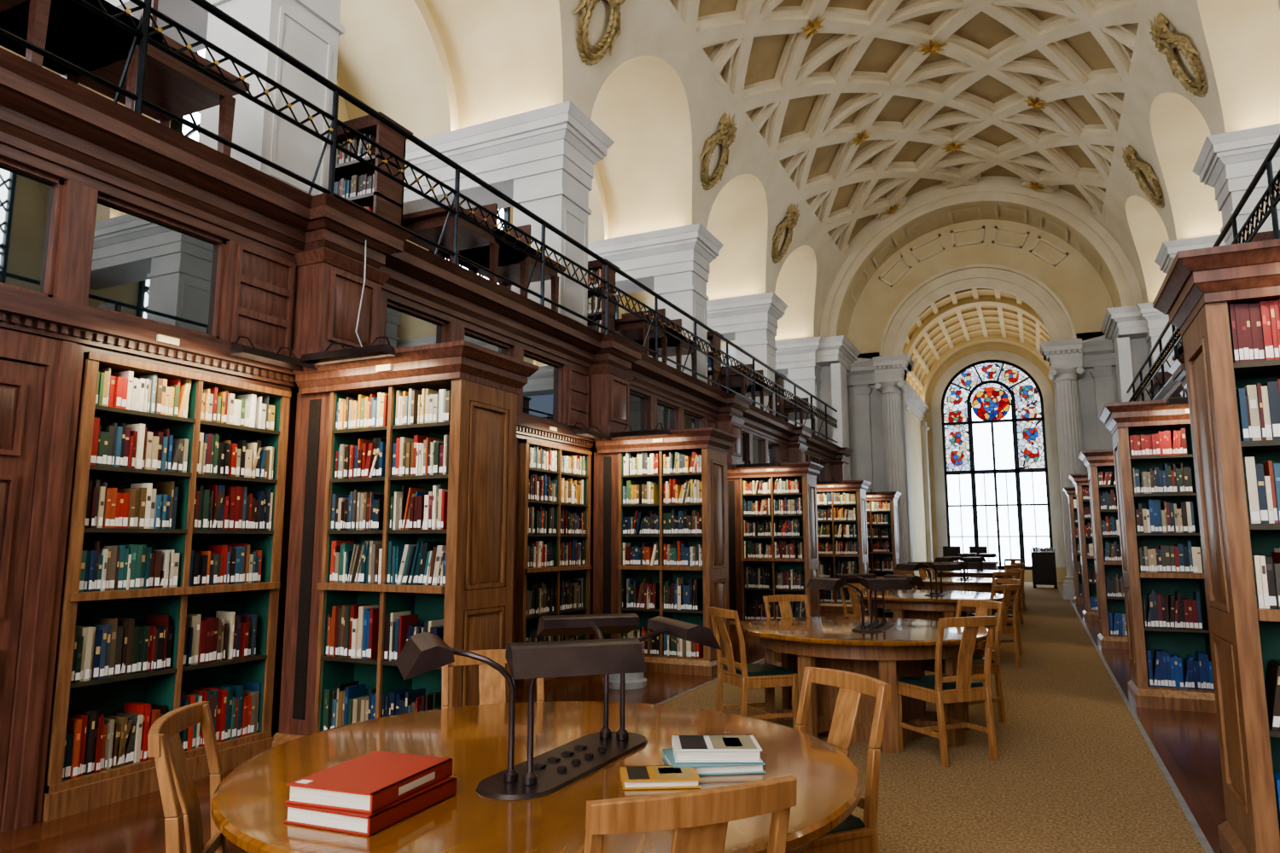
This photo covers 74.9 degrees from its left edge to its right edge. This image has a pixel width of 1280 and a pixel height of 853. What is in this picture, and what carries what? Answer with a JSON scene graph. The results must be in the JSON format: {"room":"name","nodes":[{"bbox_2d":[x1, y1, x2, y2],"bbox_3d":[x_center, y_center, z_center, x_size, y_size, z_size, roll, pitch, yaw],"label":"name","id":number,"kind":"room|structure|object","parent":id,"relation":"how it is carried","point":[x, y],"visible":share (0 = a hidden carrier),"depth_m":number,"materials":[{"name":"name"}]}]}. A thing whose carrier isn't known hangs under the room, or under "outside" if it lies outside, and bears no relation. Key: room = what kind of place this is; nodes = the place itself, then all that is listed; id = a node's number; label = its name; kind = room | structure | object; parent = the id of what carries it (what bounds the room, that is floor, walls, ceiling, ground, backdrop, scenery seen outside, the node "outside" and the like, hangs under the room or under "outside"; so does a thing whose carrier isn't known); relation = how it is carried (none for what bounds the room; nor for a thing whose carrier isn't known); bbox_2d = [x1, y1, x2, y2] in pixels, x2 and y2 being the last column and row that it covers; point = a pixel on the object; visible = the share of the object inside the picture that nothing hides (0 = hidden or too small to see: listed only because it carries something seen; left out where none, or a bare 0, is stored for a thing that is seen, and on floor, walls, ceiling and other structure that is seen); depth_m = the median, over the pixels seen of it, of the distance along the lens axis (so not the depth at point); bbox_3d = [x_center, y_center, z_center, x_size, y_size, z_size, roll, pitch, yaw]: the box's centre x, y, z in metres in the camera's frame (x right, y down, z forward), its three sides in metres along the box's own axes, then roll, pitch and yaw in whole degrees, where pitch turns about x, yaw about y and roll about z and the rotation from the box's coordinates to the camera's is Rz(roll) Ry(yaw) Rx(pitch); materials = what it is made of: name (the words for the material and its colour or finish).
{"room":"library","nodes":[
{"label":"library","id":0,"kind":"room"},
{"bbox_2d":[0,45,626,319],"bbox_3d":[-3.839,-1.607,11.864,0.100,9.200,27.000,-4,-9,25],"label":"wall","id":1,"kind":"structure","parent":0,"point":[342,112],"depth_m":11.53,"materials":[{"name":"beige paint"}]},
{"bbox_2d":[170,48,205,141],"bbox_3d":[-4.664,-3.489,10.093,0.120,3.170,2.020,-4,-9,25],"label":"window","id":2,"kind":"structure","parent":1,"relation":"in","point":[194,118],"depth_m":9.35,"materials":[{"name":"white glass"}]},
{"bbox_2d":[0,142,849,831],"bbox_3d":[-0.469,1.002,9.905,0.590,3.500,26.800,-4,-9,25],"label":"wall","id":3,"kind":"structure","parent":0,"point":[306,302],"depth_m":5.07,"materials":[{"name":"brown wood"}]},
{"bbox_2d":[0,359,45,825],"bbox_3d":[-3.288,0.759,3.781,0.150,2.280,0.950,-4,-9,25],"label":"door","id":4,"kind":"structure","parent":3,"relation":"in","point":[21,385],"depth_m":4.19,"materials":[{"name":"brown wood"}]},
{"bbox_2d":[0,157,63,297],"bbox_3d":[-3.356,-1.060,4.168,0.070,0.670,0.830,-4,-9,25],"label":"window","id":5,"kind":"structure","parent":3,"relation":"in","point":[31,200],"depth_m":4.43,"materials":[{"name":"clear glass"}]},
{"bbox_2d":[87,193,226,338],"bbox_3d":[-2.928,-0.937,5.069,0.070,0.670,0.860,-4,-9,25],"label":"window","id":6,"kind":"structure","parent":3,"relation":"in","point":[148,266],"depth_m":5.06,"materials":[{"name":"clear glass"}]},
{"bbox_2d":[385,300,447,349],"bbox_3d":[-1.943,-0.653,7.139,0.070,0.670,0.820,-4,-9,25],"label":"window","id":7,"kind":"structure","parent":3,"relation":"in","point":[405,327],"depth_m":7.14,"materials":[{"name":"clear glass"}]},
{"bbox_2d":[0,47,853,462],"bbox_3d":[-0.489,-0.810,10.198,0.875,0.350,26.865,-4,-9,25],"label":"entablature","id":8,"kind":"object","parent":3,"relation":"attached to","point":[44,114],"visible":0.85,"depth_m":5.71,"materials":[{"name":"brown wood"}]},
{"bbox_2d":[0,0,837,442],"bbox_3d":[-0.560,-1.512,9.963,0.324,0.977,25.881,-4,-9,25],"label":"gallery railing","id":9,"kind":"object","parent":8,"relation":"on","point":[143,26],"visible":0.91,"depth_m":6.56,"materials":[{"name":"metal"}]},
{"bbox_2d":[464,329,511,356],"bbox_3d":[-1.506,-0.528,8.058,0.070,0.670,0.830,-4,-9,25],"label":"window","id":10,"kind":"structure","parent":3,"relation":"in","point":[469,336],"depth_m":8.13,"materials":[{"name":"clear glass"}]},
{"bbox_2d":[522,351,563,423],"bbox_3d":[-1.078,-0.405,8.958,0.070,0.670,0.860,-4,-9,25],"label":"window","id":11,"kind":"structure","parent":3,"relation":"in","point":[543,392],"depth_m":9.05,"materials":[{"name":"clear glass"}]},
{"bbox_2d":[629,389,648,430],"bbox_3d":[-0.093,-0.121,11.029,0.070,0.670,0.820,-4,-9,25],"label":"window","id":12,"kind":"structure","parent":3,"relation":"in","point":[638,403],"depth_m":11.21,"materials":[{"name":"clear glass"}]},
{"bbox_2d":[657,400,677,430],"bbox_3d":[0.344,0.004,11.947,0.070,0.670,0.830,-4,-9,25],"label":"window","id":13,"kind":"structure","parent":3,"relation":"in","point":[666,414],"depth_m":12.07,"materials":[{"name":"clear glass"}]},
{"bbox_2d":[0,582,1227,852],"bbox_3d":[4.803,3.223,12.784,14.400,0.120,37.400,-4,-9,25],"label":"floor","id":14,"kind":"structure","parent":0,"point":[1187,743],"depth_m":5.05,"materials":[{"name":"brown wood"}]},
{"bbox_2d":[40,334,317,822],"bbox_3d":[-2.704,0.738,5.012,0.580,2.696,1.380,-4,-9,25],"label":"bookcase","id":15,"kind":"object","parent":14,"relation":"on","point":[171,584],"visible":0.96,"depth_m":4.94,"materials":[{"name":"brown wood"}]},
{"bbox_2d":[62,367,275,780],"bbox_3d":[-2.807,0.818,5.057,0.190,2.209,1.225,-4,-9,25],"label":"books","id":16,"kind":"object","parent":15,"relation":"on","point":[171,641],"depth_m":4.98,"materials":[{"name":"paper"}]},
{"bbox_2d":[228,335,317,372],"bbox_3d":[-2.415,-0.486,5.430,0.270,0.156,0.585,-4,-9,25],"label":"lamp","id":17,"kind":"object","parent":15,"relation":"attached to","point":[237,350],"depth_m":5.33,"materials":[{"name":"brown metal"}]},
{"bbox_2d":[271,336,538,748],"bbox_3d":[-1.620,0.808,5.519,1.515,2.696,1.060,-4,-9,25],"label":"bookcase","id":18,"kind":"object","parent":14,"relation":"on","point":[402,516],"visible":0.88,"depth_m":5.40,"materials":[{"name":"brown wood"}]},
{"bbox_2d":[299,336,395,365],"bbox_3d":[-1.822,-0.497,5.353,0.680,0.156,0.270,-4,-9,25],"label":"lamp","id":19,"kind":"object","parent":18,"relation":"attached to","point":[385,354],"depth_m":5.33,"materials":[{"name":"brown metal"}]},
{"bbox_2d":[322,388,451,730],"bbox_3d":[-1.491,0.878,5.565,0.952,2.229,0.586,-4,-9,25],"label":"books","id":20,"kind":"object","parent":18,"relation":"on","point":[387,510],"depth_m":5.38,"materials":[{"name":"paper"}]},
{"bbox_2d":[514,422,611,686],"bbox_3d":[-0.854,1.270,8.902,0.580,2.696,1.380,-4,-9,25],"label":"bookcase","id":21,"kind":"object","parent":14,"relation":"on","point":[553,573],"visible":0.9,"depth_m":8.88,"materials":[{"name":"brown wood"}]},
{"bbox_2d":[525,445,585,642],"bbox_3d":[-0.961,1.342,8.942,0.192,2.224,1.211,-4,-9,25],"label":"books","id":22,"kind":"object","parent":21,"relation":"on","point":[552,595],"depth_m":8.91,"materials":[{"name":"paper"}]},
{"bbox_2d":[571,422,611,440],"bbox_3d":[-0.565,0.046,9.320,0.270,0.156,0.585,-4,-9,25],"label":"lamp","id":23,"kind":"object","parent":21,"relation":"attached to","point":[586,433],"depth_m":9.22,"materials":[{"name":"brown metal"}]},
{"bbox_2d":[602,641,647,689],"bbox_3d":[-0.147,2.315,8.177,0.440,0.430,0.440,-4,-9,25],"label":"step stool","id":24,"kind":"object","parent":14,"relation":"on","point":[633,681],"visible":0.38,"depth_m":7.99,"materials":[{"name":"grey metal"}]},
{"bbox_2d":[592,422,738,676],"bbox_3d":[0.230,1.340,9.409,1.515,2.696,1.060,-4,-9,25],"label":"bookcase","id":25,"kind":"object","parent":14,"relation":"on","point":[660,540],"visible":0.96,"depth_m":9.27,"materials":[{"name":"brown wood"}]},
{"bbox_2d":[609,422,670,438],"bbox_3d":[0.028,0.035,9.242,0.680,0.156,0.270,-4,-9,25],"label":"lamp","id":26,"kind":"object","parent":25,"relation":"attached to","point":[659,433],"depth_m":9.19,"materials":[{"name":"brown metal"}]},
{"bbox_2d":[622,451,703,657],"bbox_3d":[0.360,1.410,9.455,0.954,2.230,0.586,-4,-9,25],"label":"books","id":27,"kind":"object","parent":25,"relation":"on","point":[662,491],"depth_m":9.25,"materials":[{"name":"paper"}]},
{"bbox_2d":[727,457,823,631],"bbox_3d":[2.080,1.872,13.298,1.515,2.696,1.060,-4,-9,25],"label":"bookcase","id":28,"kind":"object","parent":14,"relation":"on","point":[773,534],"visible":0.88,"depth_m":13.18,"materials":[{"name":"brown wood"}]},
{"bbox_2d":[736,457,780,468],"bbox_3d":[1.878,0.567,13.132,0.680,0.156,0.270,-4,-9,25],"label":"lamp","id":29,"kind":"object","parent":28,"relation":"attached to","point":[775,465],"depth_m":13.06,"materials":[{"name":"brown metal"}]},
{"bbox_2d":[743,478,805,620],"bbox_3d":[2.124,1.930,13.166,0.951,2.204,0.192,-4,-9,25],"label":"books","id":30,"kind":"object","parent":28,"relation":"on","point":[761,578],"depth_m":13.11,"materials":[{"name":"paper"}]},
{"bbox_2d":[816,477,871,612],"bbox_3d":[3.930,2.404,17.188,1.515,2.696,1.060,-4,-9,25],"label":"bookcase","id":31,"kind":"object","parent":14,"relation":"on","point":[841,504],"visible":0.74,"depth_m":16.98,"materials":[{"name":"brown wood"}]},
{"bbox_2d":[816,492,860,603],"bbox_3d":[3.971,2.453,17.058,0.945,2.224,0.189,-4,-9,25],"label":"books","id":32,"kind":"object","parent":31,"relation":"on","point":[839,549],"depth_m":16.96,"materials":[{"name":"paper"}]},
{"bbox_2d":[866,488,901,590],"bbox_3d":[5.780,2.936,21.078,1.515,2.696,1.060,-4,-9,25],"label":"bookcase","id":33,"kind":"object","parent":14,"relation":"on","point":[881,508],"visible":0.47,"depth_m":20.86,"materials":[{"name":"brown wood"}]},
{"bbox_2d":[866,500,892,571],"bbox_3d":[5.825,2.981,20.946,0.954,2.232,0.189,-4,-9,25],"label":"books","id":34,"kind":"object","parent":33,"relation":"on","point":[872,507],"depth_m":20.83,"materials":[{"name":"paper"}]},
{"bbox_2d":[874,378,913,590],"bbox_3d":[6.807,1.590,22.319,0.770,5.700,0.760,-4,-9,25],"label":"stone column","id":35,"kind":"structure","parent":14,"relation":"on","point":[894,474],"depth_m":22.26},
{"bbox_2d":[1048,363,1085,600],"bbox_3d":[10.643,1.345,20.528,0.770,5.700,0.760,-4,-9,25],"label":"stone column","id":36,"kind":"structure","parent":14,"relation":"on","point":[1066,377],"depth_m":20.51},
{"bbox_2d":[1062,487,1083,604],"bbox_3d":[10.489,2.635,18.880,1.515,2.696,1.060,-4,-9,25],"label":"bookcase","id":37,"kind":"object","parent":14,"relation":"on","point":[1070,492],"visible":0.11,"depth_m":19.01,"materials":[{"name":"brown wood"}]},
{"bbox_2d":[1073,499,1082,596],"bbox_3d":[10.359,2.698,18.830,0.937,2.219,0.192,-4,-9,25],"label":"books","id":38,"kind":"object","parent":37,"relation":"on","point":[1076,549],"depth_m":18.93,"materials":[{"name":"paper"}]},
{"bbox_2d":[1068,473,1099,621],"bbox_3d":[8.639,2.103,14.990,1.515,2.696,1.060,-4,-9,25],"label":"bookcase","id":39,"kind":"object","parent":14,"relation":"on","point":[1080,481],"visible":0.1,"depth_m":15.11,"materials":[{"name":"brown wood"}]},
{"bbox_2d":[1082,488,1098,610],"bbox_3d":[8.517,2.169,14.936,0.954,2.211,0.191,-4,-9,25],"label":"books","id":40,"kind":"object","parent":39,"relation":"on","point":[1086,530],"depth_m":15.04,"materials":[{"name":"paper"}]},
{"bbox_2d":[1078,449,1128,650],"bbox_3d":[6.789,1.571,11.100,1.515,2.696,1.060,-4,-9,25],"label":"bookcase","id":41,"kind":"object","parent":14,"relation":"on","point":[1099,463],"visible":0.34,"depth_m":11.20,"materials":[{"name":"brown wood"}]},
{"bbox_2d":[1097,470,1127,635],"bbox_3d":[6.663,1.641,11.047,0.948,2.203,0.191,-4,-9,25],"label":"books","id":42,"kind":"object","parent":41,"relation":"on","point":[1113,587],"depth_m":11.14,"materials":[{"name":"paper"}]},
{"bbox_2d":[1098,388,1215,713],"bbox_3d":[4.939,1.039,7.210,1.515,2.696,1.060,-4,-9,25],"label":"bookcase","id":43,"kind":"object","parent":14,"relation":"on","point":[1171,668],"visible":0.5,"depth_m":7.25,"materials":[{"name":"brown wood"}]},
{"bbox_2d":[1128,428,1214,690],"bbox_3d":[4.900,1.119,7.335,0.952,2.232,0.586,-4,-9,25],"label":"books","id":44,"kind":"object","parent":43,"relation":"on","point":[1173,612],"depth_m":7.25,"materials":[{"name":"paper"}]},
{"bbox_2d":[1152,238,1279,852],"bbox_3d":[3.089,0.507,3.321,1.515,2.696,1.060,-4,-9,25],"label":"bookcase","id":45,"kind":"object","parent":14,"relation":"on","point":[1224,301],"visible":1,"depth_m":3.48,"materials":[{"name":"brown wood"}]},
{"bbox_2d":[1227,298,1279,831],"bbox_3d":[3.050,0.587,3.446,0.953,2.232,0.586,-4,-9,25],"label":"books","id":46,"kind":"object","parent":45,"relation":"on","point":[1253,324],"depth_m":3.46,"materials":[{"name":"paper"}]},
{"bbox_2d":[336,0,1279,347],"bbox_3d":[2.629,-6.072,9.399,14.200,4.040,27.000,-4,-9,25],"label":"ceiling","id":47,"kind":"structure","parent":0,"point":[674,68],"depth_m":14.61,"materials":[{"name":"white paint"}]},
{"bbox_2d":[573,0,625,65],"bbox_3d":[-0.458,-5.358,10.770,0.606,1.302,1.020,-4,-9,25],"label":"wreath","id":48,"kind":"object","parent":47,"relation":"attached to","point":[599,50],"visible":1,"depth_m":10.85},
{"bbox_2d":[699,112,737,190],"bbox_3d":[1.392,-4.826,14.659,0.606,1.302,1.020,-4,-9,25],"label":"wreath","id":49,"kind":"object","parent":47,"relation":"attached to","point":[727,130],"visible":1,"depth_m":14.57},
{"bbox_2d":[772,203,799,263],"bbox_3d":[3.242,-4.294,18.549,0.606,1.302,1.020,-4,-9,25],"label":"wreath","id":50,"kind":"object","parent":47,"relation":"attached to","point":[791,221],"visible":1,"depth_m":18.45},
{"bbox_2d":[800,15,1047,215],"bbox_3d":[3.085,-7.420,10.560,3.896,0.535,24.420,-4,-9,25],"label":"stars","id":51,"kind":"object","parent":47,"relation":"attached to","point":[932,48],"visible":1,"depth_m":16.57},
{"bbox_2d":[1122,145,1163,208],"bbox_3d":[9.417,-4.688,15.666,0.606,1.302,1.020,-4,-9,25],"label":"wreath","id":52,"kind":"object","parent":47,"relation":"attached to","point":[1134,165],"visible":1,"depth_m":15.58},
{"bbox_2d":[1149,12,1206,97],"bbox_3d":[7.567,-5.220,11.776,0.606,1.302,1.020,-4,-9,25],"label":"wreath","id":53,"kind":"object","parent":47,"relation":"attached to","point":[1165,40],"visible":1,"depth_m":11.71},
{"bbox_2d":[905,380,933,577],"bbox_3d":[8.724,1.927,26.996,0.540,6.300,8.900,-4,-9,25],"label":"wall","id":54,"kind":"structure","parent":0,"point":[916,409],"depth_m":28.78,"materials":[{"name":"beige paint"}]},
{"bbox_2d":[656,581,1214,852],"bbox_3d":[4.989,3.196,13.090,3.670,0.016,35.500,-4,-9,25],"label":"floor","id":55,"kind":"structure","parent":0,"point":[1077,770],"depth_m":5.11,"materials":[{"name":"brown carpet"}]},
{"bbox_2d":[147,701,248,852],"bbox_3d":[-1.057,1.257,2.310,0.541,0.911,0.448,2,-8,-13],"label":"wooden chair","id":56,"kind":"object","parent":55,"relation":"on","point":[175,779],"visible":0.91,"depth_m":2.29,"materials":[{"name":"brown wood"}]},
{"bbox_2d":[440,649,544,709],"bbox_3d":[-0.574,1.406,3.395,0.448,0.911,0.541,3,-8,-18],"label":"wooden chair","id":57,"kind":"object","parent":55,"relation":"on","point":[491,683],"visible":0.13,"depth_m":3.64,"materials":[{"name":"brown wood"}]},
{"bbox_2d":[211,701,861,852],"bbox_3d":[-0.272,1.365,2.475,1.820,0.742,1.820,-4,-9,25],"label":"table","id":58,"kind":"object","parent":55,"relation":"on","point":[248,809],"visible":0.7,"depth_m":2.25,"materials":[{"name":"brown wood"}]},
{"bbox_2d":[283,777,456,837],"bbox_3d":[-0.647,0.909,2.041,0.245,0.040,0.335,-3,-8,22],"label":"book","id":59,"kind":"object","parent":58,"relation":"on","point":[364,824],"visible":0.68,"depth_m":1.91,"materials":[{"name":"paper"}]},
{"bbox_2d":[285,750,452,814],"bbox_3d":[-0.656,0.870,2.062,0.241,0.043,0.330,-3,-8,19],"label":"book","id":60,"kind":"object","parent":59,"relation":"on","point":[370,782],"visible":1,"depth_m":1.99,"materials":[{"name":"paper"}]},
{"bbox_2d":[395,612,721,800],"bbox_3d":[-0.210,0.817,2.599,0.784,0.377,1.234,-4,-9,25],"label":"desk lamp","id":61,"kind":"object","parent":58,"relation":"on","point":[547,773],"visible":1,"depth_m":2.27,"materials":[{"name":"brown metal"}]},
{"bbox_2d":[619,765,700,790],"bbox_3d":[0.052,0.949,2.267,0.205,0.023,0.146,1,-8,-5],"label":"paperback book","id":62,"kind":"object","parent":58,"relation":"on","point":[648,776],"visible":0.96,"depth_m":2.22,"materials":[{"name":"paper"}]},
{"bbox_2d":[662,749,765,775],"bbox_3d":[0.209,0.969,2.423,0.260,0.026,0.200,1,-8,-7],"label":"book","id":63,"kind":"object","parent":58,"relation":"on","point":[702,769],"visible":0.52,"depth_m":2.34,"materials":[{"name":"paper"}]},
{"bbox_2d":[672,735,762,762],"bbox_3d":[0.220,0.938,2.439,0.245,0.035,0.181,0,-8,-1],"label":"paperback book","id":64,"kind":"object","parent":63,"relation":"on","point":[685,748],"visible":1,"depth_m":2.36,"materials":[{"name":"paper"}]},
{"bbox_2d":[583,775,797,852],"bbox_3d":[0.025,1.186,1.788,0.448,0.911,0.541,3,-8,-23],"label":"wooden chair","id":65,"kind":"object","parent":55,"relation":"on","point":[699,819],"visible":1,"depth_m":1.60,"materials":[{"name":"brown wood"}]},
{"bbox_2d":[707,606,798,729],"bbox_3d":[0.798,1.768,6.041,0.541,0.911,0.448,3,-8,-20],"label":"wooden chair","id":66,"kind":"object","parent":55,"relation":"on","point":[741,675],"visible":0.91,"depth_m":5.92,"materials":[{"name":"brown wood"}]},
{"bbox_2d":[762,594,810,698],"bbox_3d":[1.379,1.924,7.181,0.448,0.911,0.541,3,-8,-22],"label":"wooden chair","id":67,"kind":"object","parent":55,"relation":"on","point":[784,601],"visible":0.26,"depth_m":7.42,"materials":[{"name":"brown wood"}]},
{"bbox_2d":[795,667,890,852],"bbox_3d":[0.544,1.335,2.877,0.541,0.911,0.448,4,-9,-26],"label":"wooden chair","id":68,"kind":"object","parent":55,"relation":"on","point":[852,835],"visible":0.58,"depth_m":2.83,"materials":[{"name":"brown wood"}]},
{"bbox_2d":[742,616,988,753],"bbox_3d":[1.692,1.889,6.301,1.820,0.742,1.820,-4,-9,25],"label":"table","id":69,"kind":"object","parent":55,"relation":"on","point":[895,653],"visible":0.75,"depth_m":5.88,"materials":[{"name":"brown wood"}]},
{"bbox_2d":[806,573,925,633],"bbox_3d":[1.753,1.340,6.425,0.784,0.377,1.234,-4,-9,25],"label":"desk lamp","id":70,"kind":"object","parent":69,"relation":"on","point":[890,582],"visible":1,"depth_m":6.10,"materials":[{"name":"brown metal"}]},
{"bbox_2d":[856,590,1003,657],"bbox_3d":[3.542,2.421,10.191,1.820,0.742,1.820,-4,-9,25],"label":"table","id":71,"kind":"object","parent":55,"relation":"on","point":[905,604],"visible":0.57,"depth_m":9.76,"materials":[{"name":"brown wood"}]},
{"bbox_2d":[894,562,966,596],"bbox_3d":[3.603,1.872,10.315,0.784,0.377,1.234,-4,-9,25],"label":"desk lamp","id":72,"kind":"object","parent":71,"relation":"on","point":[910,566],"visible":1,"depth_m":9.97,"materials":[{"name":"brown metal"}]},
{"bbox_2d":[896,616,998,767],"bbox_3d":[2.010,1.690,5.477,0.448,0.911,0.541,3,-8,-22],"label":"wooden chair","id":73,"kind":"object","parent":55,"relation":"on","point":[940,689],"visible":0.95,"depth_m":5.34,"materials":[{"name":"brown wood"}]},
{"bbox_2d":[911,577,1002,616],"bbox_3d":[5.391,2.953,14.081,1.820,0.742,1.820,-4,-9,25],"label":"table","id":74,"kind":"object","parent":55,"relation":"on","point":[976,584],"visible":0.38,"depth_m":13.47,"materials":[{"name":"brown wood"}]},
{"bbox_2d":[921,599,1006,722],"bbox_3d":[2.556,1.846,6.617,0.541,0.911,0.448,4,-9,-26],"label":"wooden chair","id":75,"kind":"object","parent":55,"relation":"on","point":[982,607],"visible":0.47,"depth_m":6.54,"materials":[{"name":"brown wood"}]},
{"bbox_2d":[984,584,1021,668],"bbox_3d":[3.934,2.222,9.362,0.448,0.911,0.541,4,-9,-29],"label":"wooden chair","id":76,"kind":"object","parent":55,"relation":"on","point":[1006,628],"visible":0.48,"depth_m":9.24,"materials":[{"name":"brown wood"}]},
{"bbox_2d":[1030,546,1057,588],"bbox_3d":[12.044,4.196,24.939,0.660,1.222,0.500,-4,-9,25],"label":"trolley","id":77,"kind":"object","parent":55,"relation":"on","point":[1044,568],"visible":1,"depth_m":24.73,"materials":[{"name":"metal"}]},
{"bbox_2d":[783,305,1151,575],"bbox_3d":[8.524,0.929,21.068,10.000,6.670,2.580,-4,-9,25],"label":"wall","id":78,"kind":"structure","parent":0,"point":[1111,362],"depth_m":21.71,"materials":[{"name":"paint"}]},
{"bbox_2d":[902,288,1050,403],"bbox_3d":[10.771,-2.526,26.353,4.700,2.350,8.800,-4,-9,25],"label":"arched ceiling","id":79,"kind":"structure","parent":0,"point":[958,321],"depth_m":27.21,"materials":[{"name":"paint"}]},
{"bbox_2d":[817,175,1143,359],"bbox_3d":[8.618,-4.171,21.967,8.100,4.420,1.500,-4,-9,25],"label":"arch","id":80,"kind":"object","parent":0,"point":[1046,251],"depth_m":22.14,"materials":[{"name":"paint"}]},
{"bbox_2d":[925,342,1066,582],"bbox_3d":[12.642,0.910,29.891,5.800,9.100,0.220,-4,-9,25],"label":"wall","id":81,"kind":"structure","parent":0,"point":[1021,357],"depth_m":30.20,"materials":[{"name":"beige paint"}]},
{"bbox_2d":[941,360,1053,570],"bbox_3d":[12.646,1.292,29.848,3.424,7.510,0.120,-4,-9,25],"label":"window","id":82,"kind":"structure","parent":81,"relation":"in","point":[995,453],"depth_m":29.86,"materials":[{"name":"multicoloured glass"}]},
{"bbox_3d":[-2.210,-0.722,10.969,3.500,0.305,26.800,-4,-9,25],"label":"floor","id":83,"kind":"structure","parent":0,"visible":0},
{"bbox_2d":[0,0,162,110],"bbox_3d":[-3.663,-2.273,4.753,0.840,1.080,1.400,-4,-9,25],"label":"desk","id":84,"kind":"object","parent":83,"relation":"on","point":[4,4],"visible":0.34,"depth_m":5.08,"materials":[{"name":"brown wood"}]},
{"bbox_2d":[0,0,250,157],"bbox_3d":[-3.391,-2.194,5.327,0.840,1.080,1.400,-4,-9,25],"label":"desk","id":85,"kind":"object","parent":83,"relation":"on","point":[170,84],"visible":0.45,"depth_m":5.30,"materials":[{"name":"brown wood"}]},
{"bbox_2d":[333,111,413,226],"bbox_3d":[-3.015,-2.020,7.942,1.750,1.445,0.450,-4,-9,25],"label":"bookcase","id":86,"kind":"object","parent":83,"relation":"on","point":[356,182],"visible":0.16,"depth_m":7.62,"materials":[{"name":"brown wood"}]},
{"bbox_2d":[333,133,376,211],"bbox_3d":[-3.064,-2.155,7.914,1.634,0.955,0.192,-4,-9,25],"label":"books","id":87,"kind":"object","parent":86,"relation":"on","point":[361,190],"depth_m":7.63,"materials":[{"name":"paper"}]},
{"bbox_2d":[104,0,822,438],"bbox_3d":[-2.192,-2.316,11.178,3.540,2.920,27.220,-4,-9,25],"label":"piers","id":88,"kind":"object","parent":83,"relation":"on","point":[543,160],"visible":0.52,"depth_m":10.50,"materials":[{"name":"paint"}]},
{"bbox_2d":[402,203,535,297],"bbox_3d":[-1.813,-1.741,8.643,0.840,1.080,1.400,-4,-9,25],"label":"desk","id":89,"kind":"object","parent":83,"relation":"on","point":[429,224],"visible":0.38,"depth_m":8.33,"materials":[{"name":"brown wood"}]},
{"bbox_2d":[436,224,565,312],"bbox_3d":[-1.541,-1.662,9.217,0.840,1.080,1.400,-4,-9,25],"label":"desk","id":90,"kind":"object","parent":83,"relation":"on","point":[511,272],"visible":0.4,"depth_m":9.19,"materials":[{"name":"brown wood"}]},
{"bbox_2d":[500,258,620,334],"bbox_3d":[-1.165,-1.488,11.832,1.750,1.445,0.450,-4,-9,25],"label":"bookcase","id":91,"kind":"object","parent":83,"relation":"on","point":[596,267],"visible":0.11,"depth_m":11.47,"materials":[{"name":"brown wood"}]},
{"bbox_2d":[509,268,601,333],"bbox_3d":[-1.213,-1.634,11.804,1.636,0.977,0.190,-4,-9,25],"label":"books","id":92,"kind":"object","parent":91,"relation":"on","point":[593,302],"depth_m":11.46,"materials":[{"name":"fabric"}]},
{"bbox_2d":[615,308,685,371],"bbox_3d":[0.036,-1.208,12.533,0.840,1.080,1.400,-4,-9,25],"label":"desk","id":93,"kind":"object","parent":83,"relation":"on","point":[630,326],"visible":0.37,"depth_m":12.22,"materials":[{"name":"brown wood"}]},
{"bbox_2d":[649,319,700,377],"bbox_3d":[0.309,-1.130,13.106,0.840,1.080,1.400,-4,-9,25],"label":"desk","id":94,"kind":"object","parent":83,"relation":"on","point":[666,350],"visible":0.22,"depth_m":13.08,"materials":[{"name":"brown wood"}]},
{"bbox_2d":[642,331,723,389],"bbox_3d":[0.684,-0.955,15.721,1.750,1.445,0.450,-4,-9,25],"label":"bookcase","id":95,"kind":"object","parent":83,"relation":"on","point":[713,367],"visible":0.05,"depth_m":15.33,"materials":[{"name":"brown wood"}]},
{"bbox_2d":[642,339,713,386],"bbox_3d":[0.627,-1.091,15.696,1.614,0.957,0.189,-4,-9,25],"label":"books","id":96,"kind":"object","parent":95,"relation":"on","point":[710,362],"depth_m":15.30,"materials":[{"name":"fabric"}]},
{"bbox_2d":[721,363,766,410],"bbox_3d":[1.887,-0.676,16.423,0.840,1.080,1.400,-4,-9,25],"label":"desk","id":97,"kind":"object","parent":83,"relation":"on","point":[736,380],"visible":0.26,"depth_m":16.06,"materials":[{"name":"brown wood"}]},
{"bbox_3d":[7.469,-1.341,6.450,3.500,0.305,26.800,-4,-9,25],"label":"floor","id":98,"kind":"structure","parent":0,"visible":0},
{"bbox_2d":[1136,0,1279,383],"bbox_3d":[7.451,-2.932,6.676,3.540,2.920,27.220,-4,-9,25],"label":"piers","id":99,"kind":"object","parent":98,"relation":"on","point":[1228,162],"visible":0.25,"depth_m":10.99,"materials":[{"name":"paint"}]},
{"bbox_3d":[5.728,0.606,7.012,0.590,3.500,26.800,-4,-9,25],"label":"wall","id":100,"kind":"structure","parent":0,"visible":0},
{"bbox_2d":[1153,358,1186,400],"bbox_3d":[5.775,-1.210,7.274,0.875,0.350,26.865,-4,-9,25],"label":"entablature","id":101,"kind":"object","parent":100,"relation":"attached to","point":[1176,385],"visible":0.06,"depth_m":12.09,"materials":[{"name":"brown wood"}]},
{"bbox_2d":[1126,133,1279,401],"bbox_3d":[5.568,-1.903,7.103,0.324,0.977,25.881,-4,-9,25],"label":"gallery railing","id":102,"kind":"object","parent":101,"relation":"on","point":[1266,165],"visible":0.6,"depth_m":8.36,"materials":[{"name":"metal"}]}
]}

